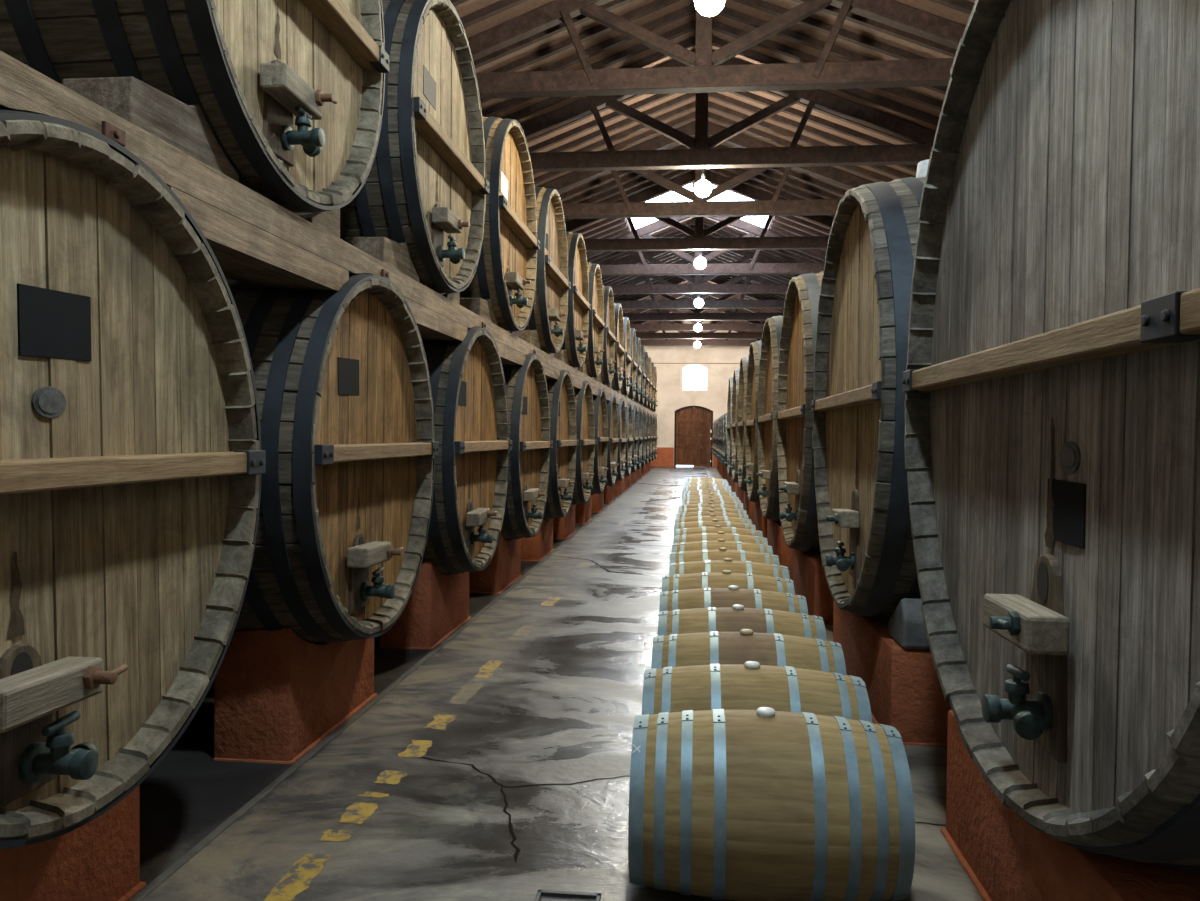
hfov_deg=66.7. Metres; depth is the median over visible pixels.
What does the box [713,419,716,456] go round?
wine cask
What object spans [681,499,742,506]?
barrel
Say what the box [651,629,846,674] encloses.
barrel
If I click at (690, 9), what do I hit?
rafter
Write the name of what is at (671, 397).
wall
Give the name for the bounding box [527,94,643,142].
rafter
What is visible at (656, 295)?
rafter
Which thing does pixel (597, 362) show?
tap
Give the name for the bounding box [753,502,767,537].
plinth
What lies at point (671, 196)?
window
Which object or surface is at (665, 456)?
baseboard
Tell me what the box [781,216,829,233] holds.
rafter
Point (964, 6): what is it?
rafter
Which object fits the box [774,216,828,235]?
rafter
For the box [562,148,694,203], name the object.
rafter
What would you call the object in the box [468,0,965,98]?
roof truss
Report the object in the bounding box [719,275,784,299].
rafter
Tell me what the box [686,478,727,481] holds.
barrel
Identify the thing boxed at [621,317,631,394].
wine cask
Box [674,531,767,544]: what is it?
barrel
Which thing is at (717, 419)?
wine cask
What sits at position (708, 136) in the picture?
rafter
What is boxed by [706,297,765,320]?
rafter
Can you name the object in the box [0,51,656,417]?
support beam
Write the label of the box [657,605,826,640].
barrel
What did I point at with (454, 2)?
rafter
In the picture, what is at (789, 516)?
tap
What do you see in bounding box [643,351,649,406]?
wine cask
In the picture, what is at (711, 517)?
barrel
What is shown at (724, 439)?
wine cask
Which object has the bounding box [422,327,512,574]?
wine cask
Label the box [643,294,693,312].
rafter
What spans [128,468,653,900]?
trim
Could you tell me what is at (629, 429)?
wine cask
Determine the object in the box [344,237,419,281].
wedge
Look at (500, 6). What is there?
rafter
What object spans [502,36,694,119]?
rafter
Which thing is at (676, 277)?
rafter
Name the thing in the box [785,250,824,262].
rafter
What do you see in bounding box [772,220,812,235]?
rafter
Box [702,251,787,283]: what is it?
rafter
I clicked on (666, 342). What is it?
roof truss
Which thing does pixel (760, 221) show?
window
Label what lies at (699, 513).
barrel
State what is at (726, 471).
plinth
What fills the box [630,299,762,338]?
roof truss
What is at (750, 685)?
barrel
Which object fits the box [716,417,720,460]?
wine cask
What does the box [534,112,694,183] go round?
rafter
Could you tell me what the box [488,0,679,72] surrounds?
rafter
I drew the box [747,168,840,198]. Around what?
rafter
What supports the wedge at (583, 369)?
on the support beam
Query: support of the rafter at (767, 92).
attached to the ceiling
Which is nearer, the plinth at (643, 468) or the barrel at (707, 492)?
the barrel at (707, 492)
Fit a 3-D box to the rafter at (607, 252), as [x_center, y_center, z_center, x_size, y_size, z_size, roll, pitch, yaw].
[-0.296,-5.314,25.419,2.400,1.032,0.090,1,1,6]
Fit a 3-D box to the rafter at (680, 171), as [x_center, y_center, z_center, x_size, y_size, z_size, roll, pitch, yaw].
[0.080,-5.561,20.495,4.150,1.714,0.090,1,1,6]
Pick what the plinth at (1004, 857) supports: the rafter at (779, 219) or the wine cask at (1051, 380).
the wine cask at (1051, 380)
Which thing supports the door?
in the wall
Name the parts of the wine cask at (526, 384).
hatch panel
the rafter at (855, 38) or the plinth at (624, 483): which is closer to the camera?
the rafter at (855, 38)
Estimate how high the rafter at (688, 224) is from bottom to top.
1.714 m
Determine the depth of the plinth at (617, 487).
23.81 m
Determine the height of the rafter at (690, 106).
1.714 m
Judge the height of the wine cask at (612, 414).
2.133 m
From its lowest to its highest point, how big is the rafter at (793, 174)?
1.714 m
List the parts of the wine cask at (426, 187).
hatch panel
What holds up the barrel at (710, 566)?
on the floor
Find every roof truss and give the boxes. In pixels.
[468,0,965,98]
[521,51,935,171]
[537,121,874,218]
[565,170,833,251]
[586,217,825,275]
[602,235,801,293]
[614,254,785,308]
[623,275,783,320]
[627,294,768,330]
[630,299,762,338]
[635,311,759,345]
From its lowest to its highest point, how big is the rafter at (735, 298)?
1.714 m
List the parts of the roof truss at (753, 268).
king post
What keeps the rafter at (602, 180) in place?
attached to the ceiling
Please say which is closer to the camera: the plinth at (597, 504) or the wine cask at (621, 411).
the plinth at (597, 504)
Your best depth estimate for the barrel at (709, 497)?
14.49 m
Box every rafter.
[450,0,468,6]
[460,0,527,27]
[473,0,633,68]
[480,3,695,103]
[482,20,695,116]
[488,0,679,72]
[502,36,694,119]
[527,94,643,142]
[528,94,673,152]
[533,101,694,174]
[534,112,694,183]
[547,93,695,151]
[558,136,694,192]
[560,145,687,199]
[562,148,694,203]
[565,169,691,220]
[573,218,619,233]
[580,169,674,202]
[582,218,624,238]
[587,222,626,238]
[587,251,614,261]
[589,220,694,263]
[597,224,694,264]
[600,227,627,238]
[602,251,684,283]
[602,252,670,280]
[603,251,692,284]
[605,229,694,264]
[610,251,694,284]
[613,275,670,297]
[614,275,676,300]
[615,276,679,300]
[622,282,690,309]
[622,283,694,311]
[623,294,672,312]
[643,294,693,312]
[701,283,780,312]
[701,294,751,312]
[702,250,789,283]
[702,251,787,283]
[703,298,764,322]
[704,220,815,262]
[704,225,803,262]
[704,229,792,262]
[705,282,783,312]
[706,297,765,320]
[708,92,917,172]
[708,101,915,177]
[708,112,893,181]
[708,136,848,188]
[708,168,834,215]
[710,250,791,280]
[712,20,942,110]
[712,36,938,125]
[713,144,846,195]
[716,276,780,299]
[718,6,947,94]
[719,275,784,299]
[722,294,774,312]
[725,251,793,277]
[725,275,785,297]
[726,168,821,199]
[729,91,893,144]
[733,0,927,59]
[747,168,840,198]
[761,91,914,143]
[770,226,826,250]
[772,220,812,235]
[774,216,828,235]
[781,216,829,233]
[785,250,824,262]
[791,0,956,56]
[929,0,974,14]
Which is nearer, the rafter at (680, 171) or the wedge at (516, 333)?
the wedge at (516, 333)
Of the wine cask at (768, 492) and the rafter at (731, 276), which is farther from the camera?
the rafter at (731, 276)
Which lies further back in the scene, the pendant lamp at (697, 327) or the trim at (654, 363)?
the trim at (654, 363)
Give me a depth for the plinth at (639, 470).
33.45 m
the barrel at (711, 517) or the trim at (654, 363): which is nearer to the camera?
the barrel at (711, 517)
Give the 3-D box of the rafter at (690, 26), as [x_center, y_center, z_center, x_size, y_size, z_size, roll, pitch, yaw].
[-0.640,-5.439,13.522,4.150,1.714,0.090,1,1,6]
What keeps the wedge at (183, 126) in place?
on the support beam
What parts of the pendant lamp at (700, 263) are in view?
bulb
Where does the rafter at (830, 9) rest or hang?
attached to the ceiling
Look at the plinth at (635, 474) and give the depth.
31.11 m
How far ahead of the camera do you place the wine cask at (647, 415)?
33.94 m
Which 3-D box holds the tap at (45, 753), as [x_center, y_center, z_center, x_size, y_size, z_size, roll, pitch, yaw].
[-1.452,0.808,2.487,0.170,0.178,0.168,1,1,6]
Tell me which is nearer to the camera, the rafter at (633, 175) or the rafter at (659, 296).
the rafter at (633, 175)
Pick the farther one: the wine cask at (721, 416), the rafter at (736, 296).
the rafter at (736, 296)
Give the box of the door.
[674,406,712,466]
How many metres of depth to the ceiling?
13.39 m
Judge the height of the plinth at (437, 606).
0.685 m
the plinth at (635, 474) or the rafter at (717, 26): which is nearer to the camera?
the rafter at (717, 26)
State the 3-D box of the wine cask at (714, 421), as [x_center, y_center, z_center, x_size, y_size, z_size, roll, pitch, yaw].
[5.997,-0.551,41.098,1.900,1.760,1.760,1,1,6]
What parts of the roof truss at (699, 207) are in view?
king post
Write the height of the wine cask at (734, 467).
2.860 m
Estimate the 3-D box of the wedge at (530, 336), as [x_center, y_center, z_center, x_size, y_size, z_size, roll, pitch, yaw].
[-0.864,-1.280,10.555,0.250,0.247,0.719,1,1,6]
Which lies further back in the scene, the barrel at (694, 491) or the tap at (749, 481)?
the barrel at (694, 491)
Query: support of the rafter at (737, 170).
attached to the ceiling
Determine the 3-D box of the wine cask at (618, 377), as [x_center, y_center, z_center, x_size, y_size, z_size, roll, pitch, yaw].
[-0.517,-2.376,20.973,2.200,2.133,2.133,1,1,6]
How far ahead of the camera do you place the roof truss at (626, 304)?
30.40 m
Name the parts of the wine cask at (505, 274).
hatch panel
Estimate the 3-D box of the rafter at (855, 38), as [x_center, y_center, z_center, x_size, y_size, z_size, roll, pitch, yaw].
[3.517,-5.370,12.010,4.150,1.714,0.090,1,1,6]
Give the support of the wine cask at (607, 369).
on the support beam
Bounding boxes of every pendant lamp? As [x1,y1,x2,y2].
[694,0,724,16]
[694,169,711,197]
[694,251,705,268]
[694,295,702,307]
[694,321,701,331]
[694,339,699,347]
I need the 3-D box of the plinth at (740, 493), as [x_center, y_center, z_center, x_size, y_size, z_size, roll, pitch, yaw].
[3.529,1.036,21.410,0.570,0.525,2.060,1,1,6]
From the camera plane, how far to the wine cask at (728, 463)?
25.07 m
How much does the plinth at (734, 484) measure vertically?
0.525 m
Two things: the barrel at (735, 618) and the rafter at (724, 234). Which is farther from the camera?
the rafter at (724, 234)
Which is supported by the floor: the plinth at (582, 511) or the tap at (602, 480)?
the plinth at (582, 511)
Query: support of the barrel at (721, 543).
on the floor
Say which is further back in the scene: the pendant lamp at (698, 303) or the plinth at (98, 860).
the pendant lamp at (698, 303)
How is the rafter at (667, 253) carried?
attached to the ceiling
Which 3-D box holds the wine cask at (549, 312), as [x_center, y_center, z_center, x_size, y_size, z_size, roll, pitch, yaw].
[-1.512,-2.207,11.329,2.200,2.133,2.133,1,1,6]
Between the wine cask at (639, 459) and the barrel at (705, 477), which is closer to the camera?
the barrel at (705, 477)
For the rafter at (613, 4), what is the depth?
11.88 m
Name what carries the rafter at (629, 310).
attached to the ceiling
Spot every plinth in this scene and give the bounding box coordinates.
[0,785,145,900]
[213,628,376,764]
[380,561,471,649]
[469,533,521,593]
[521,518,553,560]
[553,504,575,539]
[575,495,591,523]
[591,492,603,512]
[604,486,613,503]
[613,480,620,496]
[621,476,627,490]
[628,472,632,486]
[633,469,637,481]
[637,466,641,478]
[641,466,644,475]
[725,467,727,480]
[732,478,736,496]
[737,483,743,508]
[744,491,752,521]
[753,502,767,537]
[767,520,789,570]
[790,548,833,624]
[833,601,951,746]
[940,710,1199,900]
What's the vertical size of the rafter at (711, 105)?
1.714 m
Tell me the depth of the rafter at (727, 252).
28.14 m
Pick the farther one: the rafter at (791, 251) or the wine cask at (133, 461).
the rafter at (791, 251)
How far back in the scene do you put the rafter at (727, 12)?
12.58 m
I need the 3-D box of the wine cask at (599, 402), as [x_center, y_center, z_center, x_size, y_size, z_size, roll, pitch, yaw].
[-0.932,-0.189,17.193,2.200,2.133,2.133,1,1,6]
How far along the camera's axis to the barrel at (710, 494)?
15.15 m
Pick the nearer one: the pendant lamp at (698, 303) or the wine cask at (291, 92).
the wine cask at (291, 92)
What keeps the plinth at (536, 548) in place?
on the floor
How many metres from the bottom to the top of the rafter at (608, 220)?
1.032 m
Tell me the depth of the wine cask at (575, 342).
13.55 m
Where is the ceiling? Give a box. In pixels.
[455,0,974,264]
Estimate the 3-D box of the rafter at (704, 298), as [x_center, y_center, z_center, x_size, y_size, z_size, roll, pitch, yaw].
[6.339,-5.848,39.366,4.150,1.714,0.090,1,1,6]
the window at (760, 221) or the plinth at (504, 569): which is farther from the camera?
the window at (760, 221)
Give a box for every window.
[631,183,692,230]
[682,365,706,389]
[705,184,767,227]
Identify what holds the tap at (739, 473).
on the wine cask at (741, 440)
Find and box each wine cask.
[0,0,388,215]
[0,109,265,848]
[225,273,438,643]
[340,0,489,294]
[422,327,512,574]
[460,116,539,331]
[501,353,552,539]
[524,187,570,352]
[543,369,578,518]
[561,231,590,367]
[571,380,596,504]
[584,262,605,377]
[591,388,609,494]
[601,285,616,384]
[605,394,619,486]
[612,303,625,390]
[616,398,627,480]
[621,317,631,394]
[624,402,633,475]
[628,328,637,398]
[631,405,638,471]
[634,337,642,401]
[636,407,643,468]
[639,345,646,404]
[641,409,647,466]
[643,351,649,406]
[645,411,650,463]
[646,357,652,408]
[648,413,653,461]
[649,362,655,409]
[651,414,655,460]
[652,366,657,411]
[654,415,658,458]
[711,421,713,454]
[712,421,714,455]
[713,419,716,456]
[714,419,717,457]
[715,418,718,459]
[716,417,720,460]
[717,416,722,462]
[719,414,724,464]
[721,412,726,466]
[725,377,732,476]
[729,368,739,482]
[735,357,747,490]
[744,340,760,502]
[756,315,782,520]
[775,271,823,553]
[811,159,928,619]
[902,0,1199,872]
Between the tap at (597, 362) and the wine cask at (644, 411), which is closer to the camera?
the tap at (597, 362)
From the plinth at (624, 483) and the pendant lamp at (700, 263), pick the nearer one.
the pendant lamp at (700, 263)
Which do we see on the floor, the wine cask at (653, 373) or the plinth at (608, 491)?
the plinth at (608, 491)
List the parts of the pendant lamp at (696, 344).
bulb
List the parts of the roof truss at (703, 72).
king post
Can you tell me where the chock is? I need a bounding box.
[888,598,929,648]
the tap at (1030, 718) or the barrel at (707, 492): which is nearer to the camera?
the tap at (1030, 718)
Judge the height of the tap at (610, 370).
0.178 m
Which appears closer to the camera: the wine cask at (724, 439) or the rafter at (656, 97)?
the rafter at (656, 97)
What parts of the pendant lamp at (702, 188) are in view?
bulb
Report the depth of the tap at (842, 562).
5.65 m
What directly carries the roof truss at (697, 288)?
attached to the ceiling
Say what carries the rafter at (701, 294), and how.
attached to the ceiling
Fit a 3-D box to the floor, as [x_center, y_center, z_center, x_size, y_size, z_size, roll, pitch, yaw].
[2.196,1.387,20.762,9.150,0.202,52.300,1,1,6]
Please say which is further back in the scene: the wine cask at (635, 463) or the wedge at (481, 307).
the wine cask at (635, 463)
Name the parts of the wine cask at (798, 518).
hatch panel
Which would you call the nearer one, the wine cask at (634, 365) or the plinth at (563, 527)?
the plinth at (563, 527)
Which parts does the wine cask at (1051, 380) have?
hatch panel, number plate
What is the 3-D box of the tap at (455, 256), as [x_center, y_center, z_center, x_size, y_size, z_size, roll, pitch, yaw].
[-1.027,-1.404,6.366,0.170,0.178,0.168,1,1,6]
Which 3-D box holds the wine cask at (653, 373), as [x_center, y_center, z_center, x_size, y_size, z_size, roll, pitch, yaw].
[1.224,-2.671,37.849,2.200,2.133,2.133,1,1,6]
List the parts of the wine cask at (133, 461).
hatch panel, number plate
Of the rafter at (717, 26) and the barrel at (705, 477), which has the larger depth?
the barrel at (705, 477)
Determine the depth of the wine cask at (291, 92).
3.69 m
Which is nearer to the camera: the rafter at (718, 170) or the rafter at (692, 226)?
the rafter at (718, 170)
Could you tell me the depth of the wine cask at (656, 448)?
41.15 m
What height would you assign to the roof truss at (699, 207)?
1.836 m
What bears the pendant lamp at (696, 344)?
hanging from the ridge beam
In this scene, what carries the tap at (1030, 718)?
on the wine cask at (1051, 380)
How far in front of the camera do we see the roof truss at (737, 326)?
36.84 m
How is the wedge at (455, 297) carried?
on the support beam
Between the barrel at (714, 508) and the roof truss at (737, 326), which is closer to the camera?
the barrel at (714, 508)
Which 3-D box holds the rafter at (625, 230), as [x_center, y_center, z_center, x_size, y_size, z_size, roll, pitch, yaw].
[-0.462,-5.286,23.809,2.400,1.032,0.090,1,1,6]
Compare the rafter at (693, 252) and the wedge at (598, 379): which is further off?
the rafter at (693, 252)
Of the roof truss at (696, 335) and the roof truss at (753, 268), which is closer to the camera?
the roof truss at (753, 268)
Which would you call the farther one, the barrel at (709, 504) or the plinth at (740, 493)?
the plinth at (740, 493)
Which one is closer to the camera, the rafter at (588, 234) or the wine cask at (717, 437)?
the rafter at (588, 234)
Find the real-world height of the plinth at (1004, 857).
0.525 m
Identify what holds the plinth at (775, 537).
on the floor
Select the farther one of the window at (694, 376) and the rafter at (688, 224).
the window at (694, 376)
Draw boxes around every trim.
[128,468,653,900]
[654,363,739,363]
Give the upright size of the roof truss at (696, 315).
1.836 m
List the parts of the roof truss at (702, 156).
king post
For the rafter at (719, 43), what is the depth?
13.55 m
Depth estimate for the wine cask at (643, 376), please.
30.42 m
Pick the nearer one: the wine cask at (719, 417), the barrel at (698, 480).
the barrel at (698, 480)
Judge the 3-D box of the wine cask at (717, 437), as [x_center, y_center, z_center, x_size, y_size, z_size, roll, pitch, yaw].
[5.381,-0.447,35.131,1.900,1.760,1.760,1,1,6]
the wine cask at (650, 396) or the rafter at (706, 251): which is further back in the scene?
the wine cask at (650, 396)
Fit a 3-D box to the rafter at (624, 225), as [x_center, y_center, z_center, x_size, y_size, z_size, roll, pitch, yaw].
[-0.518,-5.277,23.273,2.400,1.032,0.090,1,1,6]
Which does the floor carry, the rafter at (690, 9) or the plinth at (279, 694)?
the plinth at (279, 694)
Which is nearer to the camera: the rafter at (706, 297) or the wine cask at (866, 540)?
the wine cask at (866, 540)
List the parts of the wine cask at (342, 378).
hatch panel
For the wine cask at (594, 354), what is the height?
2.133 m
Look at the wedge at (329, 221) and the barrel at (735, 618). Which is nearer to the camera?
the wedge at (329, 221)
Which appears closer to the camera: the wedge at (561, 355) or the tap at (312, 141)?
the tap at (312, 141)
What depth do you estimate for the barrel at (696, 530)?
9.81 m
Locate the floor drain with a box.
[534,889,600,900]
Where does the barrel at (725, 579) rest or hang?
on the floor
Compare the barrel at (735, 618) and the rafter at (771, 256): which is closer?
the barrel at (735, 618)
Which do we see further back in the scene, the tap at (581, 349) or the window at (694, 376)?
the window at (694, 376)
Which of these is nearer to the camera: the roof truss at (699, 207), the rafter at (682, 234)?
the roof truss at (699, 207)
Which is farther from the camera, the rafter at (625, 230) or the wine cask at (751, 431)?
the rafter at (625, 230)
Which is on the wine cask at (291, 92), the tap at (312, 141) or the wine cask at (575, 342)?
the tap at (312, 141)
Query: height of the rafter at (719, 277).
1.714 m
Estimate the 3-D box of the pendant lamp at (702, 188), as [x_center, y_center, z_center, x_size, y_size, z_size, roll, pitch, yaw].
[1.679,-5.118,14.789,0.280,2.020,0.280,1,1,6]
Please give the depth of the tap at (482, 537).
7.32 m
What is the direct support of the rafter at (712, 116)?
attached to the ceiling
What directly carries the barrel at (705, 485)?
on the floor
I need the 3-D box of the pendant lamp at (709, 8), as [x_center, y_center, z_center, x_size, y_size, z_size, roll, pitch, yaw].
[1.015,-5.006,8.354,0.280,2.020,0.280,1,1,6]
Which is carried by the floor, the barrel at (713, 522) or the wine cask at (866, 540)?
the barrel at (713, 522)
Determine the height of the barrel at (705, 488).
0.665 m
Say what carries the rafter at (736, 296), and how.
attached to the ceiling
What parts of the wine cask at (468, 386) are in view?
hatch panel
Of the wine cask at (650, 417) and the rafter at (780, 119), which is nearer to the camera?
the rafter at (780, 119)
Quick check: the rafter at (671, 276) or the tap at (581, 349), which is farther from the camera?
the rafter at (671, 276)
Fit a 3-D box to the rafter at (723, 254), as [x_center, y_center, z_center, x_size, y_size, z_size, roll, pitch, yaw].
[5.232,-5.661,28.638,4.150,1.714,0.090,1,1,6]
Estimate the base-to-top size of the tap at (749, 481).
0.177 m
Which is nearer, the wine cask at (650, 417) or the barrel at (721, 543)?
the barrel at (721, 543)
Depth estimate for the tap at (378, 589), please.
4.91 m
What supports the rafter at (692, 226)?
attached to the ceiling
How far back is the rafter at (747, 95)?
15.21 m
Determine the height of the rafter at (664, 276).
1.714 m
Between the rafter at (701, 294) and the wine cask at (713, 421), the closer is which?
the rafter at (701, 294)
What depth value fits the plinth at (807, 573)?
8.23 m
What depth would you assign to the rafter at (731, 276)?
31.84 m
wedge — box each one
[62,77,238,181]
[300,208,339,237]
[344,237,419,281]
[443,292,459,304]
[460,298,497,325]
[510,331,518,336]
[519,330,540,349]
[554,349,568,364]
[578,363,587,375]
[594,373,601,382]
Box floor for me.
[140,466,983,900]
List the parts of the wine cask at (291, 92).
hatch panel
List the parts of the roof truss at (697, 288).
king post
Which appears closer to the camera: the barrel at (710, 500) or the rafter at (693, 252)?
the barrel at (710, 500)
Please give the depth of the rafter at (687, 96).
16.09 m
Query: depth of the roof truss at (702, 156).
14.27 m
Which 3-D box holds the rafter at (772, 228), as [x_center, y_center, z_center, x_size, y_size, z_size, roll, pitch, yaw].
[5.546,-5.215,23.191,2.400,1.032,0.090,1,1,6]
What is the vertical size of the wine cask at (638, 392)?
2.133 m
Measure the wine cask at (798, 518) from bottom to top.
2.860 m
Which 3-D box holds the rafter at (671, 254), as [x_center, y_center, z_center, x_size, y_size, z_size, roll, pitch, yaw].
[0.965,-5.711,29.078,4.150,1.714,0.090,1,1,6]
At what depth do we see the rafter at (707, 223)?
25.39 m
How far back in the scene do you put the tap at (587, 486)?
14.55 m
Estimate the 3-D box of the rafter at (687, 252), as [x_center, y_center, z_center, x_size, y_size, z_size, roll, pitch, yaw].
[1.020,-5.720,29.614,4.150,1.714,0.090,1,1,6]
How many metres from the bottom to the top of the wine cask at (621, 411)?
2.133 m
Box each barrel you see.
[628,707,914,900]
[641,661,871,722]
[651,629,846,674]
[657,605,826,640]
[659,585,807,614]
[662,570,794,594]
[669,548,779,565]
[669,558,788,578]
[671,539,772,553]
[673,519,755,543]
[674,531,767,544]
[675,514,751,523]
[675,525,762,536]
[676,510,747,518]
[678,502,742,509]
[678,506,746,514]
[681,487,731,501]
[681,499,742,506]
[682,485,729,489]
[682,491,735,498]
[682,496,740,502]
[683,481,727,486]
[683,493,738,499]
[684,489,735,494]
[685,480,727,483]
[685,483,730,489]
[686,477,725,480]
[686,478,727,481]
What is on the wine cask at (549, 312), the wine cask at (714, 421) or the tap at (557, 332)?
the tap at (557, 332)
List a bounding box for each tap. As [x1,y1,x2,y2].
[19,710,98,782]
[280,105,324,156]
[360,567,394,600]
[438,235,464,263]
[470,523,492,544]
[509,288,527,307]
[526,503,542,519]
[550,322,563,336]
[560,488,572,500]
[576,341,586,352]
[582,480,592,489]
[594,355,602,365]
[599,474,606,482]
[608,365,614,373]
[611,468,617,475]
[736,468,741,475]
[744,474,752,484]
[757,484,768,496]
[779,503,797,521]
[826,541,854,571]
[981,664,1052,739]
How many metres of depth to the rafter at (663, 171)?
19.88 m
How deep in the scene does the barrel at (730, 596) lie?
5.80 m
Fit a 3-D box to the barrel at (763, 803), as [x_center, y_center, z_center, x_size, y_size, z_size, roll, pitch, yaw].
[0.586,1.259,3.280,0.932,0.665,0.645,1,1,6]
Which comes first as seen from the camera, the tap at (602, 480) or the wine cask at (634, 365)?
the tap at (602, 480)
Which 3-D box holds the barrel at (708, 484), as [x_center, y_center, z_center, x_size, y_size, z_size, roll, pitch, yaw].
[2.192,0.992,18.560,0.932,0.665,0.645,1,1,6]
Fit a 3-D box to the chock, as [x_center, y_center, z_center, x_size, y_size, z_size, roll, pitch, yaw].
[1.802,0.926,5.016,0.350,0.265,0.385,1,1,6]
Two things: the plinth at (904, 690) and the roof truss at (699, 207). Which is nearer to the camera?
the plinth at (904, 690)
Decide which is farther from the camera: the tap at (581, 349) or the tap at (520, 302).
the tap at (581, 349)
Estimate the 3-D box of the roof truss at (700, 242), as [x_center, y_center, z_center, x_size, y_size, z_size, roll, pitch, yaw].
[2.283,-5.482,20.811,8.750,1.836,0.230,1,1,6]
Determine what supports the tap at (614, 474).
on the wine cask at (612, 414)
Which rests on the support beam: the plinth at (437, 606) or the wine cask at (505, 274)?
the wine cask at (505, 274)
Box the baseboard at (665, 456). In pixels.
[651,447,716,466]
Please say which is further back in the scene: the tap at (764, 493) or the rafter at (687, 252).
the rafter at (687, 252)
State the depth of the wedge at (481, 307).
7.84 m
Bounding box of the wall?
[640,321,756,447]
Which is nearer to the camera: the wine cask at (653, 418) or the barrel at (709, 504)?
the barrel at (709, 504)
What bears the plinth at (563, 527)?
on the floor
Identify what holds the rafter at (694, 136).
attached to the ceiling
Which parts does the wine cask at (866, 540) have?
hatch panel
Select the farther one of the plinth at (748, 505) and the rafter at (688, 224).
the rafter at (688, 224)
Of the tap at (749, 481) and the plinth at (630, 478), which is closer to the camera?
the tap at (749, 481)
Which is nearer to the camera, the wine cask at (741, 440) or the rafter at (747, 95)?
the rafter at (747, 95)
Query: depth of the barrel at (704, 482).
19.14 m
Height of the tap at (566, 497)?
0.178 m
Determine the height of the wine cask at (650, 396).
2.133 m
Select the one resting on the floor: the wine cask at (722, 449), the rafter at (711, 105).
the wine cask at (722, 449)
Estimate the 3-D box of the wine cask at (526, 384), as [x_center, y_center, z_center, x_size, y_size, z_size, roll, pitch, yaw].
[-1.678,-0.063,9.960,2.200,2.133,2.133,1,1,6]
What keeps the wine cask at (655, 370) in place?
on the support beam
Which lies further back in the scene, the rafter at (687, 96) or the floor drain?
the rafter at (687, 96)
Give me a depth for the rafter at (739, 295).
35.04 m
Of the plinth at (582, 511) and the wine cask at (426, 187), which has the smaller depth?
the wine cask at (426, 187)
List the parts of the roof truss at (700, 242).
king post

